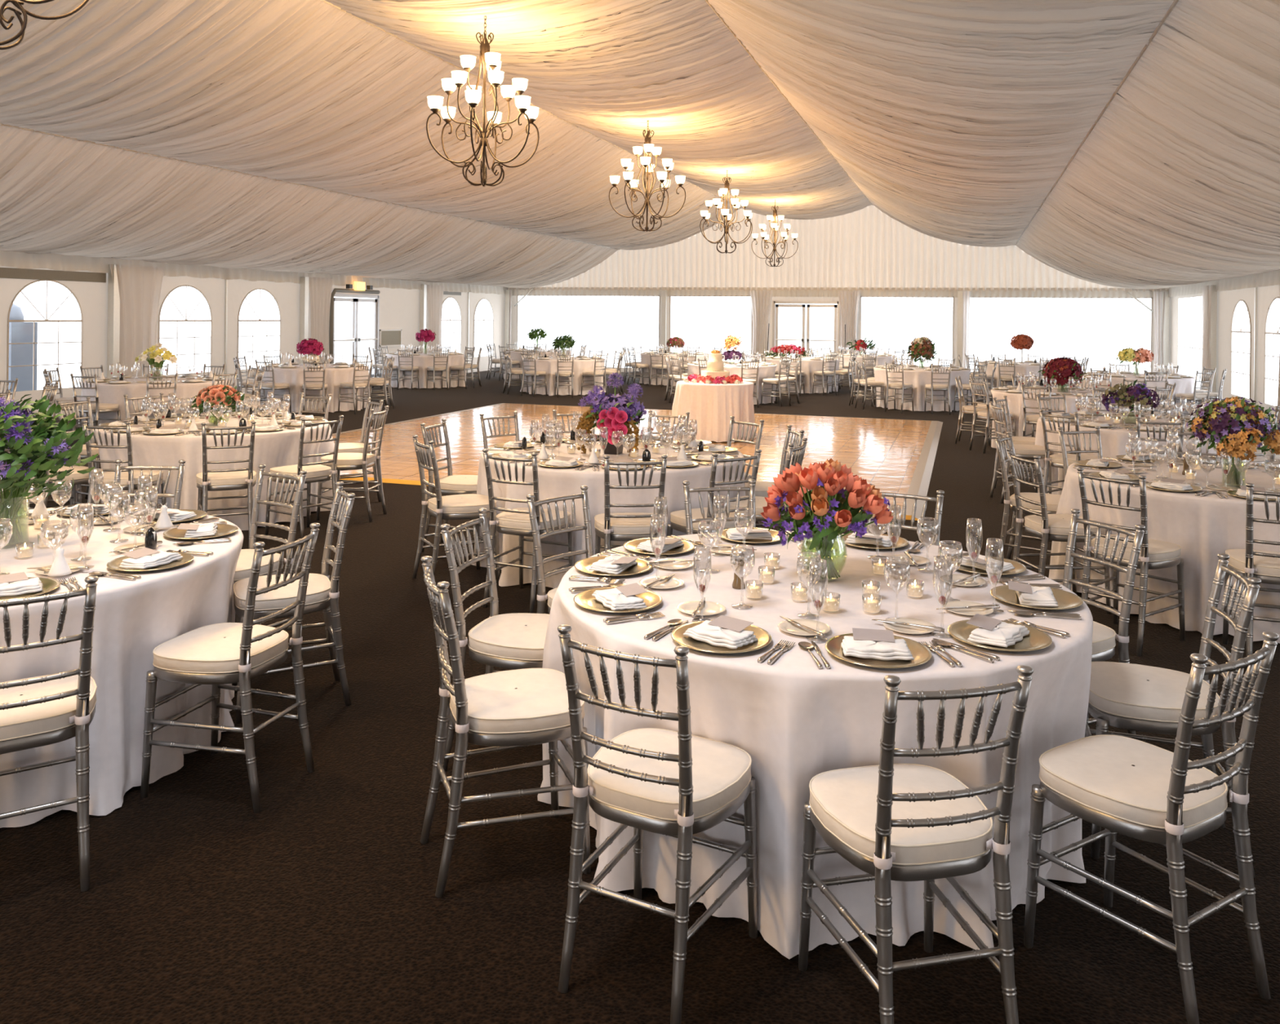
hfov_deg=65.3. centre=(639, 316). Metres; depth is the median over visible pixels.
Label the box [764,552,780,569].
votive candle
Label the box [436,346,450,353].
banquet chair
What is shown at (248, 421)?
votive candle
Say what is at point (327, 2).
trim
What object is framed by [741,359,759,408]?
banquet chair
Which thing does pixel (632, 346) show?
banquet chair
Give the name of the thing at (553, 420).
water goblet
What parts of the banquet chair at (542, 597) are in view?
leg, rail, rail, rail, rail, leg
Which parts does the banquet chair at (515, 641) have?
leg, rail, rail, rail, rail, leg, seat frame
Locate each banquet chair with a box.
[0,377,17,401]
[0,390,10,475]
[0,576,98,892]
[5,384,58,453]
[17,406,81,505]
[20,423,101,510]
[31,379,57,418]
[42,371,88,432]
[44,367,80,425]
[55,397,101,506]
[70,373,120,446]
[80,364,102,382]
[81,421,166,509]
[112,459,186,509]
[123,392,164,420]
[140,523,319,813]
[142,364,168,377]
[142,373,177,415]
[191,371,236,413]
[195,421,256,536]
[202,364,225,377]
[219,391,258,413]
[231,481,355,724]
[232,358,265,411]
[233,464,306,656]
[235,355,257,407]
[240,365,259,413]
[242,368,265,413]
[255,360,291,413]
[262,355,281,365]
[265,415,343,538]
[297,392,331,420]
[302,360,327,416]
[307,354,326,364]
[316,405,388,522]
[333,397,383,502]
[337,359,373,414]
[351,354,368,365]
[362,357,395,410]
[368,346,382,377]
[369,355,392,406]
[372,348,398,389]
[377,346,388,377]
[397,349,419,390]
[404,346,417,352]
[412,435,499,582]
[420,418,478,551]
[420,555,591,897]
[426,349,448,390]
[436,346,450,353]
[440,508,549,772]
[448,348,475,389]
[463,346,475,384]
[465,347,481,386]
[479,411,519,448]
[482,448,573,613]
[486,344,504,379]
[488,343,502,377]
[498,345,520,381]
[502,351,528,394]
[503,350,524,392]
[506,343,517,349]
[520,352,546,396]
[522,349,535,358]
[526,346,540,356]
[526,485,593,613]
[552,409,595,435]
[554,349,569,356]
[554,353,573,397]
[556,624,757,1023]
[558,346,569,355]
[579,345,586,355]
[581,353,608,395]
[588,349,602,358]
[594,455,667,555]
[601,351,623,395]
[605,351,622,391]
[622,346,640,382]
[626,347,649,385]
[631,346,641,381]
[647,410,689,439]
[648,349,670,386]
[664,355,688,400]
[666,449,761,536]
[668,356,687,403]
[676,354,688,375]
[678,349,697,374]
[682,479,755,534]
[687,346,699,353]
[697,358,708,374]
[724,438,807,530]
[727,416,764,528]
[740,351,745,360]
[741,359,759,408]
[742,350,751,360]
[744,425,804,531]
[746,354,762,363]
[753,352,778,392]
[760,358,791,407]
[774,355,791,400]
[775,357,800,404]
[785,353,804,395]
[798,665,1034,1023]
[810,348,818,357]
[812,354,837,395]
[820,347,830,356]
[829,351,841,389]
[830,350,851,386]
[831,353,857,394]
[837,351,857,391]
[848,358,875,406]
[854,360,885,409]
[858,351,877,387]
[862,357,875,402]
[865,484,944,546]
[876,347,889,354]
[884,362,913,413]
[893,351,904,362]
[895,357,913,366]
[900,349,909,365]
[924,363,951,414]
[937,358,955,367]
[953,363,987,412]
[954,376,992,446]
[957,355,973,375]
[964,354,977,380]
[966,355,994,397]
[968,360,986,405]
[968,380,1016,453]
[969,361,996,401]
[969,374,993,439]
[989,401,1052,503]
[991,354,1005,361]
[993,395,1035,488]
[995,431,1060,559]
[997,357,1020,387]
[1006,448,1111,614]
[1011,373,1036,387]
[1021,384,1051,437]
[1023,631,1279,1023]
[1027,354,1044,362]
[1030,359,1054,387]
[1036,394,1066,417]
[1040,409,1097,493]
[1054,358,1084,387]
[1057,426,1102,479]
[1062,508,1145,734]
[1069,376,1095,389]
[1075,363,1085,386]
[1076,467,1185,656]
[1082,357,1088,372]
[1084,553,1261,878]
[1089,368,1111,387]
[1091,386,1122,411]
[1107,395,1144,413]
[1109,363,1129,373]
[1122,377,1146,387]
[1135,417,1185,457]
[1138,381,1176,416]
[1143,369,1168,412]
[1150,386,1172,415]
[1158,364,1178,374]
[1166,427,1221,457]
[1173,370,1213,417]
[1192,368,1226,416]
[1195,366,1216,409]
[1200,398,1228,416]
[1222,483,1279,669]
[1240,419,1279,462]
[1247,457,1279,462]
[1254,405,1279,457]
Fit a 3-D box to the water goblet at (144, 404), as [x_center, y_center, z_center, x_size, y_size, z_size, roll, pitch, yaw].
[-4.052,0.816,8.207,0.091,0.182,0.091,1,0,35]
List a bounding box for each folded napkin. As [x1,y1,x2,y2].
[0,577,42,596]
[63,503,115,514]
[93,379,104,382]
[107,421,128,426]
[109,380,127,382]
[112,375,129,377]
[115,426,143,431]
[119,550,182,568]
[130,416,158,420]
[146,508,196,521]
[149,428,179,434]
[171,413,191,417]
[182,374,197,376]
[184,522,217,537]
[185,379,202,382]
[208,429,235,433]
[217,411,241,414]
[250,425,279,431]
[262,411,283,415]
[280,365,293,367]
[290,420,311,425]
[299,415,314,419]
[498,451,528,458]
[502,441,521,448]
[535,435,562,441]
[544,458,578,466]
[580,435,599,439]
[588,555,637,574]
[591,587,647,611]
[608,465,640,468]
[633,434,659,439]
[635,536,684,554]
[661,458,693,466]
[678,438,704,444]
[683,620,758,649]
[696,453,727,460]
[708,445,725,451]
[725,528,773,540]
[840,635,914,660]
[844,532,893,547]
[955,554,1014,573]
[967,622,1029,648]
[998,386,1008,389]
[1007,389,1024,392]
[1015,586,1058,607]
[1032,385,1048,387]
[1038,391,1056,395]
[1052,413,1071,416]
[1053,417,1070,421]
[1065,386,1081,388]
[1076,393,1093,395]
[1077,411,1100,414]
[1083,422,1109,426]
[1085,459,1109,466]
[1098,471,1130,479]
[1111,374,1123,376]
[1123,411,1144,415]
[1123,454,1155,461]
[1140,426,1164,431]
[1149,480,1192,490]
[1167,375,1180,377]
[1169,373,1182,375]
[1170,414,1194,418]
[1191,455,1226,462]
[1235,488,1279,498]
[1266,462,1279,467]
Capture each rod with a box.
[514,288,533,306]
[767,323,768,353]
[844,324,845,353]
[1127,292,1153,312]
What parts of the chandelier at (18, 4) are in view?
arm, arm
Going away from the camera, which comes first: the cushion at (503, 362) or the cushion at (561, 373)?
the cushion at (561, 373)
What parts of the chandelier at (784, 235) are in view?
lamp shade, lamp shade, arm, lamp shade, arm, arm, lamp shade, arm, lamp shade, stem, arm, arm, lamp shade, arm, lamp shade, lamp shade, arm, lamp shade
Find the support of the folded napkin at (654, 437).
on the charger plate at (643, 440)
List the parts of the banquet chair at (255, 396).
rail, leg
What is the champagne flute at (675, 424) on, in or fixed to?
on the tablecloth at (553, 482)
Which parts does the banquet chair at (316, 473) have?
leg, seat frame, leg, leg, rail, rail, rail, rail, leg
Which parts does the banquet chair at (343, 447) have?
leg, rail, leg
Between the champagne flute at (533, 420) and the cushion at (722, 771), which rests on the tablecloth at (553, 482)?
the champagne flute at (533, 420)
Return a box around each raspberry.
[81,536,88,542]
[93,495,99,501]
[146,515,152,521]
[653,547,660,555]
[657,527,662,533]
[698,584,706,592]
[813,600,822,608]
[890,536,897,542]
[938,595,946,604]
[970,551,977,559]
[990,575,998,583]
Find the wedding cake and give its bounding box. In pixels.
[700,350,729,382]
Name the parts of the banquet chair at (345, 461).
leg, leg, seat frame, leg, rail, rail, rail, rail, leg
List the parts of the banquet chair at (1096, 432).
leg, rail, rail, leg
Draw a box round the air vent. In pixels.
[378,328,401,346]
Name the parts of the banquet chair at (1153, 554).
leg, rail, rail, rail, rail, leg, seat frame, leg, leg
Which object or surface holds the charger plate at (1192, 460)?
on the tablecloth at (1206, 526)
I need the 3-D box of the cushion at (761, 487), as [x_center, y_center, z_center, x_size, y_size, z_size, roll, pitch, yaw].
[0.855,1.231,7.152,0.400,0.062,0.410,1,0,-7]
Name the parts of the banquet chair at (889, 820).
leg, leg, seat frame, leg, rail, rail, rail, rail, leg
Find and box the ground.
[36,329,1279,406]
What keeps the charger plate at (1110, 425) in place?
on the tablecloth at (1113, 442)
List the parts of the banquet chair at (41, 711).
rail, rail, rail, rail, seat frame, leg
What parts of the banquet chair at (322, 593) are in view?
leg, leg, seat frame, rail, rail, leg, rail, leg, rail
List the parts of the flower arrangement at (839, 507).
stem, stem, stem, stem, stem, stem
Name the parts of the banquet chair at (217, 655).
leg, leg, seat frame, leg, rail, rail, rail, rail, leg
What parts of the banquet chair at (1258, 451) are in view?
leg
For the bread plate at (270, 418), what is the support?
on the tablecloth at (280, 448)
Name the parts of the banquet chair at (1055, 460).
leg, rail, seat frame, rail, rail, rail, leg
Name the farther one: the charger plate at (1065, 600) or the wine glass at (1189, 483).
the wine glass at (1189, 483)
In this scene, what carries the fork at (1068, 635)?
on the tablecloth at (797, 721)
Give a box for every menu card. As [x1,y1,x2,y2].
[0,572,28,583]
[120,547,159,559]
[130,424,145,427]
[148,511,179,514]
[158,426,176,429]
[177,523,199,530]
[255,423,270,426]
[513,449,528,453]
[552,456,573,461]
[610,556,639,564]
[613,458,632,462]
[616,582,648,596]
[655,538,682,544]
[657,457,677,460]
[695,451,713,455]
[704,444,715,447]
[707,615,753,631]
[740,530,768,533]
[852,534,883,538]
[852,628,894,642]
[960,556,997,564]
[966,613,1001,631]
[1008,580,1032,594]
[1094,421,1107,423]
[1099,458,1112,462]
[1113,469,1132,474]
[1142,424,1157,426]
[1160,478,1185,484]
[1240,485,1266,491]
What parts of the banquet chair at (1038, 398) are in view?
leg, rail, rail, leg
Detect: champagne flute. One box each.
[75,503,94,568]
[89,468,103,520]
[137,475,152,529]
[142,485,157,524]
[143,395,151,424]
[530,419,538,454]
[554,424,563,444]
[599,426,608,463]
[641,426,650,448]
[649,514,666,578]
[652,496,667,558]
[674,424,682,453]
[677,415,685,447]
[688,419,697,439]
[691,545,711,622]
[711,495,727,556]
[806,559,827,643]
[886,504,902,568]
[931,555,952,638]
[964,518,982,586]
[985,537,1004,613]
[1127,431,1138,467]
[1128,436,1139,475]
[1165,443,1177,469]
[1168,428,1177,464]
[1219,448,1231,489]
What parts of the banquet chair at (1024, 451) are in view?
leg, rail, rail, leg, seat frame, leg, leg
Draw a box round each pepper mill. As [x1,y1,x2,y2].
[732,549,745,589]
[1182,453,1190,475]
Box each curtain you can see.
[110,264,164,377]
[308,277,333,364]
[426,284,444,352]
[508,290,511,348]
[750,290,772,362]
[838,290,860,354]
[962,291,970,368]
[1153,291,1165,372]
[1201,284,1212,401]
[1276,275,1279,422]
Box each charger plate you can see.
[0,577,60,600]
[56,503,127,517]
[87,380,111,382]
[98,422,138,426]
[106,382,131,384]
[106,551,194,572]
[109,427,151,432]
[125,417,160,421]
[136,509,207,523]
[142,430,184,435]
[148,382,172,384]
[160,413,196,417]
[163,524,238,539]
[182,380,204,382]
[206,429,242,435]
[212,412,246,416]
[245,426,284,431]
[257,413,291,417]
[283,422,316,426]
[288,416,324,421]
[492,453,532,458]
[493,442,534,448]
[529,437,568,443]
[537,460,583,468]
[573,555,652,576]
[573,586,662,613]
[600,463,647,471]
[622,537,695,555]
[626,435,659,441]
[654,461,698,468]
[671,620,771,653]
[672,440,711,445]
[690,454,733,462]
[696,446,737,453]
[717,527,786,543]
[825,633,932,668]
[837,533,908,549]
[945,555,1026,575]
[946,619,1052,651]
[990,585,1083,609]
[992,387,1014,390]
[1004,391,1026,393]
[1044,417,1079,422]
[1073,412,1105,415]
[1073,460,1122,468]
[1074,394,1098,397]
[1079,423,1115,427]
[1088,472,1140,480]
[1115,455,1163,462]
[1116,413,1148,416]
[1133,426,1165,431]
[1145,482,1202,492]
[1165,415,1197,419]
[1188,456,1228,463]
[1226,489,1279,501]
[1261,462,1279,469]
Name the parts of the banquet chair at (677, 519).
leg, seat frame, leg, rail, rail, rail, rail, leg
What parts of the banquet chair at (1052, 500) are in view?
leg, rail, leg, seat frame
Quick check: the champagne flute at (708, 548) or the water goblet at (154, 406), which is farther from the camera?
the water goblet at (154, 406)
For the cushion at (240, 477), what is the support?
on the banquet chair at (207, 481)
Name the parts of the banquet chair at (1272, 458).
rail, rail, leg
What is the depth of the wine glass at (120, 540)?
4.12 m
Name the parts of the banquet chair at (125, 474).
leg, rail, rail, rail, rail, seat frame, leg, leg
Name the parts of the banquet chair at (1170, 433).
leg, rail, rail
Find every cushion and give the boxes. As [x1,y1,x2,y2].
[0,675,96,740]
[31,466,98,481]
[55,397,80,402]
[55,400,87,408]
[63,455,80,466]
[69,443,99,455]
[78,403,118,410]
[94,470,163,484]
[144,403,177,410]
[153,623,288,672]
[196,471,256,485]
[233,549,283,580]
[233,573,330,609]
[239,381,264,385]
[242,378,257,381]
[242,397,254,402]
[261,382,289,387]
[270,464,331,477]
[302,383,327,387]
[320,453,375,464]
[333,443,370,453]
[340,382,367,386]
[364,380,388,384]
[369,377,386,380]
[377,365,396,368]
[400,366,418,369]
[427,366,445,369]
[428,493,496,513]
[440,475,478,490]
[449,669,584,733]
[450,365,470,368]
[465,364,477,367]
[468,613,549,659]
[489,360,504,362]
[496,507,570,529]
[502,360,519,363]
[507,369,527,373]
[508,368,522,369]
[524,371,546,374]
[547,588,557,607]
[555,371,573,375]
[582,371,604,374]
[587,728,751,819]
[594,512,663,533]
[601,369,619,373]
[626,362,640,365]
[631,364,648,366]
[652,364,666,368]
[669,374,688,378]
[670,507,744,528]
[674,377,687,380]
[724,496,788,515]
[742,379,755,382]
[744,481,774,497]
[762,378,786,382]
[775,377,795,380]
[789,371,804,374]
[809,764,992,863]
[813,371,834,374]
[833,370,851,373]
[853,378,875,382]
[858,366,874,368]
[860,381,884,385]
[888,382,912,387]
[925,384,947,388]
[955,383,980,388]
[962,405,991,411]
[972,374,991,377]
[977,410,1013,417]
[1000,376,1019,379]
[1004,436,1035,444]
[1005,444,1049,455]
[1009,493,1060,511]
[1024,514,1105,535]
[1026,414,1039,422]
[1031,377,1044,380]
[1039,735,1226,827]
[1049,453,1097,464]
[1088,662,1219,721]
[1091,534,1181,561]
[1092,622,1115,653]
[1138,411,1167,416]
[1175,393,1206,398]
[1195,389,1207,391]
[1195,392,1218,396]
[1225,549,1279,576]
[1254,449,1279,457]
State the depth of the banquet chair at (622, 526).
5.71 m
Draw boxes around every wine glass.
[0,518,12,575]
[51,480,71,527]
[69,506,93,561]
[102,484,123,532]
[108,492,130,542]
[154,400,164,425]
[171,398,181,422]
[179,404,191,429]
[213,404,223,426]
[239,404,249,418]
[546,420,557,448]
[546,426,557,456]
[570,417,580,445]
[574,429,586,460]
[611,431,623,462]
[640,429,652,459]
[658,419,669,448]
[662,426,674,456]
[673,423,684,452]
[730,544,755,609]
[733,507,754,561]
[796,551,822,619]
[884,556,910,620]
[916,517,938,573]
[937,540,963,603]
[1108,403,1118,425]
[1141,404,1151,417]
[1144,439,1158,471]
[1155,444,1169,478]
[1165,435,1179,466]
[1185,402,1195,423]
[1185,449,1200,484]
[1212,447,1224,468]
[1233,453,1249,488]
[1260,441,1273,473]
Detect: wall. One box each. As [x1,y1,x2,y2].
[0,266,505,417]
[507,287,1169,385]
[508,204,1168,292]
[1168,284,1279,422]
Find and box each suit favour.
[116,498,126,518]
[119,373,123,381]
[133,415,137,424]
[144,527,157,550]
[155,418,161,428]
[164,408,171,417]
[239,417,246,426]
[246,405,252,415]
[290,412,295,420]
[521,436,527,449]
[540,431,546,443]
[570,428,577,440]
[642,448,650,462]
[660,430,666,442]
[697,440,703,452]
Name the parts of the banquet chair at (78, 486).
leg, leg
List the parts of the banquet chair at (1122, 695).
leg, leg, seat frame, leg, rail, rail, rail, rail, leg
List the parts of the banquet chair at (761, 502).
seat frame, leg, rail, leg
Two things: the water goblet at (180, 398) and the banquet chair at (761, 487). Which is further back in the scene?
the water goblet at (180, 398)
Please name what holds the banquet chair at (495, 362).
on the floor
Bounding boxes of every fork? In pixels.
[47,506,63,513]
[48,506,68,515]
[57,578,75,591]
[67,577,83,590]
[130,510,160,516]
[164,551,208,556]
[166,549,213,555]
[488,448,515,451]
[568,577,623,583]
[570,575,625,582]
[574,464,588,470]
[578,465,594,471]
[603,612,662,622]
[604,550,644,559]
[605,613,665,625]
[609,549,648,559]
[698,532,715,543]
[705,532,721,542]
[757,640,787,663]
[767,641,795,665]
[919,641,955,667]
[928,641,962,667]
[939,551,973,558]
[939,553,978,559]
[1002,582,1061,586]
[1002,583,1062,590]
[1004,619,1065,639]
[1008,617,1070,637]
[1073,466,1106,470]
[1102,457,1123,462]
[1195,490,1211,496]
[1200,491,1217,497]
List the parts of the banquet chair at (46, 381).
frame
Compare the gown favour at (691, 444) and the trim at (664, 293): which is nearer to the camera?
the gown favour at (691, 444)
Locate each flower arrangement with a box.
[0,394,97,549]
[134,342,177,381]
[190,384,246,425]
[296,338,324,364]
[415,328,435,353]
[526,326,546,349]
[551,333,576,358]
[575,373,647,456]
[666,336,684,354]
[721,333,742,360]
[760,458,893,581]
[764,344,811,357]
[845,337,875,353]
[906,336,937,368]
[1009,333,1034,364]
[1037,357,1086,392]
[1101,379,1159,424]
[1116,339,1154,376]
[1186,396,1279,487]
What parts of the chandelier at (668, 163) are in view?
lamp shade, lamp shade, arm, lamp shade, lamp shade, arm, arm, lamp shade, arm, lamp shade, arm, arm, rod, lamp shade, arm, stem, arm, lamp shade, arm, lamp shade, rod, rod, arm, arm, lamp shade, arm, arm, arm, lamp shade, lamp shade, lamp shade, arm, lamp shade, lamp shade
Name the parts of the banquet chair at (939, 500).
leg, rail, rail, leg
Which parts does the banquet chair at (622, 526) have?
leg, leg, seat frame, rail, rail, rail, rail, leg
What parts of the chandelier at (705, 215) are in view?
lamp shade, lamp shade, arm, arm, arm, lamp shade, arm, arm, lamp shade, arm, arm, lamp shade, stem, rod, lamp shade, arm, arm, arm, lamp shade, lamp shade, lamp shade, arm, arm, arm, lamp shade, lamp shade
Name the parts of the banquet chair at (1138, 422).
leg, rail, rail, rail, leg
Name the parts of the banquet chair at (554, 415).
leg, rail, rail, leg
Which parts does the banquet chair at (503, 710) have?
rail, leg, rail, rail, rail, leg, seat frame, leg, leg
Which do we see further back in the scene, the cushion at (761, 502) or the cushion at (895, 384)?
the cushion at (895, 384)
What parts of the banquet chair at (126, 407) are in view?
leg, rail, rail, leg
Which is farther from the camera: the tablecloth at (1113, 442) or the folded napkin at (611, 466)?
the tablecloth at (1113, 442)
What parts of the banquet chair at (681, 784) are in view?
leg, rail, rail, rail, rail, leg, seat frame, leg, leg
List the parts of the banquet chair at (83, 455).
leg, rail, rail, seat frame, leg, leg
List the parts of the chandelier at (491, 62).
lamp shade, lamp shade, lamp shade, arm, lamp shade, arm, arm, lamp shade, arm, arm, lamp shade, lamp shade, rod, arm, arm, stem, chain, arm, arm, arm, arm, lamp shade, rod, lamp shade, lamp shade, lamp shade, arm, arm, lamp shade, arm, arm, lamp shade, lamp shade, lamp shade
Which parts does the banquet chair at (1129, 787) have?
leg, leg, seat frame, leg, rail, rail, rail, rail, leg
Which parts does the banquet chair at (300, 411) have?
leg, rail, rail, leg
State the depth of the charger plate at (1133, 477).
6.09 m
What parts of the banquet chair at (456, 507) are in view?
leg, rail, rail, rail, rail, leg, seat frame, leg, leg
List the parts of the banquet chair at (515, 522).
leg, rail, rail, rail, rail, leg, seat frame, leg, leg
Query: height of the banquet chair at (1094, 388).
0.928 m
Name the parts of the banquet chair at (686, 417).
leg, rail, rail, leg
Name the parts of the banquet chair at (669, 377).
frame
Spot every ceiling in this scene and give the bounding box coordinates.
[0,0,740,250]
[0,124,617,288]
[324,0,871,220]
[707,0,1174,247]
[1015,0,1279,288]
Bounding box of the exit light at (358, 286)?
[346,281,373,290]
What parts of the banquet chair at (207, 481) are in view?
leg, leg, seat frame, rail, rail, rail, rail, leg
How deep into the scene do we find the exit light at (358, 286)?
23.64 m
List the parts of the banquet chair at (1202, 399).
leg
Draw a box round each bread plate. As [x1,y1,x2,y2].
[6,516,46,524]
[35,563,85,575]
[92,516,123,524]
[113,542,158,553]
[122,524,159,533]
[142,425,155,427]
[161,417,180,421]
[266,417,284,419]
[276,420,291,423]
[526,448,541,452]
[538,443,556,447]
[545,456,563,460]
[564,441,581,444]
[595,459,613,464]
[639,576,684,589]
[644,441,665,444]
[653,558,693,569]
[671,444,691,448]
[676,600,725,616]
[684,451,699,455]
[710,544,747,555]
[777,619,831,635]
[796,542,835,552]
[883,617,935,634]
[888,555,929,565]
[939,573,986,586]
[942,600,993,616]
[1116,468,1144,473]
[1119,425,1136,427]
[1130,462,1155,466]
[1171,461,1194,465]
[1206,485,1237,491]
[1266,488,1279,493]
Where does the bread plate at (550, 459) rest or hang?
on the tablecloth at (553, 482)
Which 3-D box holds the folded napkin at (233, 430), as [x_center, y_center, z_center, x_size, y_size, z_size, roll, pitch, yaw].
[-3.272,0.896,7.832,0.192,0.030,0.122,1,0,-18]
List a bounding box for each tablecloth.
[0,507,243,828]
[78,376,230,435]
[94,413,340,530]
[260,364,368,413]
[383,352,466,388]
[471,437,746,588]
[502,349,571,379]
[520,356,605,395]
[537,531,1093,959]
[639,352,707,386]
[669,381,756,442]
[687,362,777,404]
[761,357,838,393]
[824,354,896,386]
[873,366,971,412]
[976,361,1067,398]
[991,387,1138,448]
[1034,413,1254,495]
[1048,457,1279,643]
[1079,373,1195,415]
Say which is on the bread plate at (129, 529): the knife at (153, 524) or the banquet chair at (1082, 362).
the knife at (153, 524)
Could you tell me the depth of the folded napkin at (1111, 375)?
17.13 m
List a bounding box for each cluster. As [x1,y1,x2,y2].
[687,374,697,382]
[695,375,706,382]
[701,375,714,383]
[712,376,725,384]
[719,375,733,383]
[728,375,741,383]
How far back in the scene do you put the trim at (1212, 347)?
20.94 m
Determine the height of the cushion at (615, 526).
0.062 m
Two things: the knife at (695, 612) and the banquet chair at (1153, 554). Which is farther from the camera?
the banquet chair at (1153, 554)
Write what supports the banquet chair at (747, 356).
on the floor
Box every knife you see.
[16,515,33,520]
[18,508,23,516]
[26,566,89,570]
[92,571,141,579]
[97,514,112,524]
[108,541,162,553]
[116,506,141,516]
[129,521,156,533]
[137,420,165,422]
[173,517,216,526]
[173,537,231,544]
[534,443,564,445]
[570,587,597,593]
[597,554,652,559]
[644,573,675,589]
[646,560,699,565]
[652,620,688,641]
[666,536,700,545]
[691,596,705,617]
[702,544,756,550]
[779,616,825,638]
[800,540,837,551]
[811,641,830,669]
[871,619,944,632]
[904,551,918,566]
[906,541,919,552]
[933,638,999,661]
[936,604,999,609]
[949,573,980,585]
[997,573,1040,579]
[1007,610,1079,616]
[1078,414,1097,416]
[1124,462,1160,464]
[1168,459,1204,464]
[1208,484,1234,490]
[1218,491,1228,498]
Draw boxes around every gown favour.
[30,493,48,518]
[47,543,71,576]
[99,371,105,379]
[140,408,149,421]
[154,502,173,528]
[188,417,198,431]
[204,410,212,416]
[208,370,213,377]
[269,413,278,426]
[281,405,289,417]
[537,443,548,459]
[587,446,599,463]
[676,443,687,459]
[688,432,697,447]
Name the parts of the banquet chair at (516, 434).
leg, rail, rail, leg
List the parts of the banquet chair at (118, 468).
leg, rail, rail, leg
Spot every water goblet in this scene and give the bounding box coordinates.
[25,480,48,523]
[40,520,68,573]
[98,481,121,525]
[122,502,148,551]
[133,489,156,536]
[141,404,153,426]
[152,406,165,430]
[179,398,190,419]
[186,407,199,431]
[244,396,254,417]
[257,404,268,417]
[277,401,288,423]
[529,425,542,453]
[545,431,559,458]
[549,419,561,433]
[582,433,596,463]
[621,434,635,458]
[654,419,666,445]
[659,432,672,448]
[679,423,691,450]
[682,428,695,456]
[697,520,721,573]
[866,520,889,559]
[1118,406,1129,426]
[1124,443,1141,474]
[1136,437,1151,466]
[1149,448,1165,480]
[1160,408,1171,428]
[1183,436,1199,463]
[1198,455,1216,488]
[1264,459,1279,493]
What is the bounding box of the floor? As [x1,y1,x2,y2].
[0,369,1279,1023]
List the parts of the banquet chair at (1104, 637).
leg, rail, rail, rail, seat frame, rail, leg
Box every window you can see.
[6,280,83,392]
[158,284,212,373]
[237,288,280,367]
[441,297,462,353]
[473,298,493,357]
[516,294,660,352]
[669,295,752,355]
[859,296,954,361]
[972,297,1152,372]
[1177,296,1202,376]
[1230,299,1251,399]
[1263,297,1279,405]
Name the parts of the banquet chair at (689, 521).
leg, rail, rail, leg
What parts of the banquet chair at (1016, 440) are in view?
leg, leg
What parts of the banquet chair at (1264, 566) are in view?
leg, leg, seat frame, rail, rail, rail, rail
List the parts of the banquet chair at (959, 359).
frame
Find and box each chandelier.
[0,0,88,49]
[426,16,539,186]
[608,120,685,231]
[699,170,752,253]
[751,200,798,266]
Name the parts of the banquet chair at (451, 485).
leg, rail, rail, rail, rail, leg, seat frame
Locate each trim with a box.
[0,123,618,249]
[0,251,507,294]
[0,267,106,282]
[106,264,119,377]
[223,280,227,378]
[298,276,308,364]
[320,0,741,208]
[328,288,380,364]
[418,284,426,352]
[443,291,461,295]
[466,292,469,373]
[504,290,511,350]
[507,289,1170,298]
[661,290,666,352]
[705,0,872,205]
[956,291,963,366]
[1014,0,1178,245]
[1160,291,1168,373]
[1168,270,1279,297]
[1208,284,1217,400]
[1253,280,1257,405]
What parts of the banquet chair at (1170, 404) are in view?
frame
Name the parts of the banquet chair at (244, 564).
leg, seat frame, rail, rail, rail, rail, leg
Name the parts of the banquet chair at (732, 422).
leg, rail, rail, leg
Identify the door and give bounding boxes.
[328,293,379,377]
[772,301,839,357]
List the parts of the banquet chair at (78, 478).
leg, leg, seat frame, leg, leg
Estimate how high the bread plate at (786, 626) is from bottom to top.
0.012 m
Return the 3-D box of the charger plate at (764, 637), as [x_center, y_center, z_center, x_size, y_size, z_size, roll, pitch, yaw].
[0.238,0.947,2.937,0.294,0.016,0.294,1,0,18]
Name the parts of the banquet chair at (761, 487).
leg, rail, leg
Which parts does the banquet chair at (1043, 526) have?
leg, rail, rail, rail, rail, leg, seat frame, leg, leg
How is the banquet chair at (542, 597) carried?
on the floor
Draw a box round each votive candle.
[15,542,34,559]
[33,514,49,528]
[37,532,55,548]
[77,514,92,528]
[174,417,182,424]
[185,420,191,427]
[191,415,199,421]
[217,420,226,426]
[223,413,231,420]
[246,417,254,423]
[248,414,255,420]
[567,444,575,453]
[573,440,581,448]
[591,448,600,457]
[629,448,638,457]
[639,440,647,448]
[651,444,660,453]
[745,580,763,599]
[758,565,775,584]
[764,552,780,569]
[791,582,808,602]
[821,591,839,613]
[862,580,880,599]
[862,593,881,614]
[871,558,888,576]
[905,578,924,599]
[1104,414,1111,420]
[1113,417,1120,423]
[1120,413,1127,419]
[1150,414,1156,420]
[1168,463,1179,473]
[1172,417,1179,422]
[1185,469,1196,479]
[1191,461,1202,470]
[1239,462,1248,472]
[1274,469,1279,478]
[1274,475,1279,484]
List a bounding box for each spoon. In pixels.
[22,508,31,515]
[88,572,136,581]
[126,507,144,515]
[176,539,231,545]
[177,517,219,526]
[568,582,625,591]
[599,552,650,558]
[644,618,682,639]
[670,535,706,544]
[719,453,738,454]
[798,641,822,669]
[909,542,925,552]
[931,640,994,663]
[997,575,1045,582]
[1013,611,1081,620]
[1211,490,1222,498]

